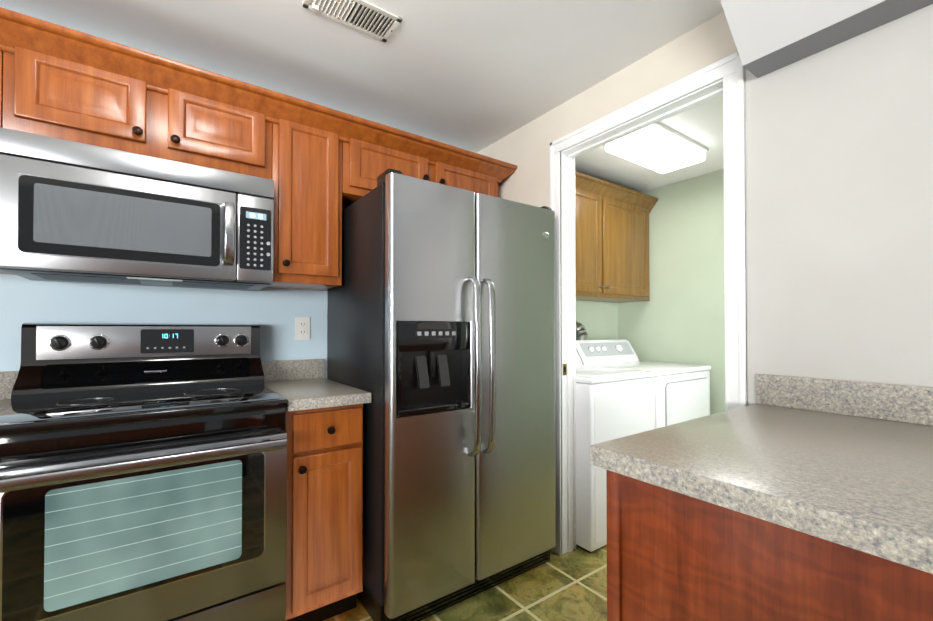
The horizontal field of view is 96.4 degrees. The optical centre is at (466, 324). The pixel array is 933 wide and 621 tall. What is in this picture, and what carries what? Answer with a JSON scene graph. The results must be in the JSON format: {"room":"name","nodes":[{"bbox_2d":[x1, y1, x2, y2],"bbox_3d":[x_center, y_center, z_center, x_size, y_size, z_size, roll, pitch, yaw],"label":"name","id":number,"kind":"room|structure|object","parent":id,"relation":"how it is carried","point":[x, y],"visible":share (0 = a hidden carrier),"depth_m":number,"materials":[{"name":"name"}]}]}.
{"room":"kitchen","nodes":[
{"label":"kitchen","id":0,"kind":"room"},
{"bbox_2d":[0,274,327,378],"bbox_3d":[-2.099,0.012,1.330,5.390,2.353,0.120,0,-1,-36],"label":"wall","id":1,"kind":"structure","parent":0,"point":[273,313],"depth_m":1.82,"materials":[{"name":"blue paint"}]},
{"bbox_2d":[0,23,14,274],"bbox_3d":[-1.804,-0.553,1.257,0.616,0.730,0.349,0,-1,-36],"label":"upper cabinet","id":2,"kind":"object","parent":1,"relation":"attached to","point":[1,24],"depth_m":1.31,"materials":[{"name":"brown wood"}]},
{"bbox_2d":[4,23,163,158],"bbox_3d":[-1.391,-0.762,1.555,0.391,0.305,0.349,0,-1,-36],"label":"upper cabinet","id":3,"kind":"object","parent":1,"relation":"attached to","point":[55,88],"depth_m":1.41,"materials":[{"name":"brown wood"}]},
{"bbox_2d":[0,127,273,290],"bbox_3d":[-1.205,-0.378,1.624,0.774,0.430,0.442,0,-1,-36],"label":"over-the-range microwave","id":4,"kind":"object","parent":3,"relation":"attached to","point":[73,211],"visible":1,"depth_m":1.44,"materials":[{"name":"silver metal"}]},
{"bbox_2d":[164,71,275,182],"bbox_3d":[-1.073,-0.760,1.782,0.390,0.305,0.349,0,-1,-36],"label":"upper cabinet","id":5,"kind":"object","parent":1,"relation":"attached to","point":[209,125],"depth_m":1.64,"materials":[{"name":"brown wood"}]},
{"bbox_2d":[295,317,309,339],"bbox_3d":[-0.843,0.022,2.148,0.071,0.117,0.007,0,-1,-36],"label":"wall outlet","id":6,"kind":"object","parent":1,"relation":"attached to","point":[302,328],"visible":1,"depth_m":2.15,"materials":[{"name":"white plastic"}]},
{"bbox_2d":[265,103,347,290],"bbox_3d":[-0.791,-0.545,1.981,0.298,0.730,0.349,0,-1,-36],"label":"upper cabinet","id":7,"kind":"object","parent":1,"relation":"attached to","point":[322,167],"depth_m":1.84,"materials":[{"name":"brown wood"}]},
{"bbox_2d":[348,123,435,205],"bbox_3d":[-0.474,-0.760,2.210,0.474,0.295,0.349,0,-1,-36],"label":"upper cabinet","id":8,"kind":"object","parent":1,"relation":"attached to","point":[370,153],"depth_m":2.03,"materials":[{"name":"brown wood"}]},
{"bbox_2d":[436,151,503,196],"bbox_3d":[-0.090,-0.756,2.484,0.469,0.295,0.349,0,-1,-36],"label":"upper cabinet","id":9,"kind":"object","parent":1,"relation":"attached to","point":[451,170],"depth_m":2.33,"materials":[{"name":"brown wood"}]},
{"bbox_2d":[0,0,723,152],"bbox_3d":[-1.133,-1.231,-0.006,5.390,0.100,3.600,0,-1,-36],"label":"ceiling","id":10,"kind":"structure","parent":0,"point":[475,76],"depth_m":1.75,"materials":[{"name":"white paint"}]},
{"bbox_2d":[302,0,402,42],"bbox_3d":[-0.420,-1.152,1.552,0.330,0.021,0.156,0,-1,-36],"label":"ceiling vent","id":11,"kind":"object","parent":10,"relation":"in","point":[371,20],"visible":1,"depth_m":1.56,"materials":[{"name":"white metal"}]},
{"bbox_2d":[720,0,932,77],"bbox_3d":[1.340,-1.021,0.619,0.454,0.303,1.745,0,-1,-36],"label":"soffit","id":12,"kind":"structure","parent":10,"relation":"attached to","point":[769,36],"depth_m":1.26,"materials":[{"name":"white paint"}]},
{"bbox_2d":[323,545,606,620],"bbox_3d":[-0.478,1.218,0.433,7.000,0.080,3.600,0,-1,-36],"label":"floor","id":13,"kind":"structure","parent":0,"point":[570,586],"depth_m":1.82,"materials":[{"name":"green tile"}]},
{"bbox_2d":[0,371,18,408],"bbox_3d":[-1.717,0.677,1.120,0.616,1.017,0.648,0,-1,-36],"label":"countertop","id":14,"kind":"structure","parent":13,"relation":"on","point":[7,380],"depth_m":1.52,"materials":[{"name":"grey"}]},
{"bbox_2d":[0,323,287,620],"bbox_3d":[-1.119,0.592,1.492,0.776,1.196,0.720,0,-1,-36],"label":"range","id":15,"kind":"object","parent":13,"relation":"on","point":[143,471],"visible":1,"depth_m":1.31,"materials":[{"name":"silver metal"}]},
{"bbox_2d":[261,359,370,620],"bbox_3d":[-0.697,0.686,1.849,0.317,1.017,0.648,0,-1,-36],"label":"base cabinet","id":16,"kind":"object","parent":13,"relation":"on","point":[324,540],"visible":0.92,"depth_m":1.61,"materials":[{"name":"brown wood"}]},
{"bbox_2d":[327,168,555,620],"bbox_3d":[-0.118,0.301,2.112,0.914,1.792,0.826,0,-1,-36],"label":"refrigerator","id":17,"kind":"object","parent":13,"relation":"on","point":[441,324],"visible":1,"depth_m":1.75,"materials":[{"name":"silver metal"}]},
{"bbox_2d":[575,351,655,552],"bbox_3d":[0.691,0.658,2.602,0.611,1.090,0.695,0,-1,-36],"label":"washer","id":18,"kind":"object","parent":13,"relation":"on","point":[613,403],"visible":0.17,"depth_m":2.21,"materials":[{"name":"white metal"}]},
{"bbox_2d":[576,339,710,428],"bbox_3d":[1.226,0.663,2.982,0.689,1.090,0.700,0,-1,-36],"label":"dryer","id":19,"kind":"object","parent":13,"relation":"on","point":[682,392],"depth_m":2.78,"materials":[{"name":"white metal"}]},
{"bbox_2d":[590,374,932,620],"bbox_3d":[1.035,0.671,0.633,0.907,1.018,1.355,0,-1,-36],"label":"kitchen peninsula","id":20,"kind":"object","parent":13,"relation":"on","point":[789,498],"depth_m":0.77,"materials":[{"name":"laminate"}]},
{"bbox_2d":[576,300,617,339],"bbox_3d":[0.734,0.062,3.317,1.530,2.300,0.180,0,-1,-36],"label":"wall","id":21,"kind":"structure","parent":0,"point":[598,320],"depth_m":3.47,"materials":[{"name":"green paint"}]},
{"bbox_2d":[576,321,587,339],"bbox_3d":[0.885,0.319,3.265,0.105,0.685,0.142,0,-1,-36],"label":"vent duct","id":22,"kind":"object","parent":21,"relation":"attached to","point":[581,332],"visible":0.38,"depth_m":3.22,"materials":[{"name":"silver metal"}]},
{"bbox_2d":[575,179,654,302],"bbox_3d":[0.898,-0.570,3.133,1.236,0.760,0.318,0,-1,-36],"label":"upper cabinet","id":23,"kind":"object","parent":21,"relation":"attached to","point":[611,242],"depth_m":3.06,"materials":[{"name":"brown wood"}]},
{"bbox_2d":[575,95,723,192],"bbox_3d":[1.281,-1.173,2.592,1.560,0.153,1.980,0,-1,-36],"label":"ceiling","id":24,"kind":"structure","parent":0,"point":[702,124],"depth_m":2.79,"materials":[{"name":"white paint"}]},
{"bbox_2d":[605,122,708,173],"bbox_3d":[1.158,-1.058,2.539,0.650,0.078,0.310,0,-1,-36],"label":"ceiling light fixture","id":25,"kind":"object","parent":24,"relation":"attached to","point":[659,148],"visible":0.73,"depth_m":2.46,"materials":[{"name":"white plastic"}]},
{"bbox_2d":[618,169,724,414],"bbox_3d":[1.860,0.057,2.954,0.120,2.300,1.720,0,-1,-36],"label":"wall","id":26,"kind":"structure","parent":0,"point":[679,317],"depth_m":3.14,"materials":[{"name":"green paint"}]},
{"bbox_2d":[477,4,932,405],"bbox_3d":[1.081,0.013,1.439,0.090,2.353,3.400,0,-1,-36],"label":"wall","id":27,"kind":"structure","parent":0,"point":[839,202],"depth_m":1.30,"materials":[{"name":"white paint"}]},
{"bbox_2d":[550,51,746,555],"bbox_3d":[0.764,0.110,1.881,0.129,2.169,0.924,0,-1,-36],"label":"door frame","id":28,"kind":"structure","parent":27,"relation":"attached to","point":[725,77],"depth_m":1.85,"materials":[{"name":"white paint"}]}
]}

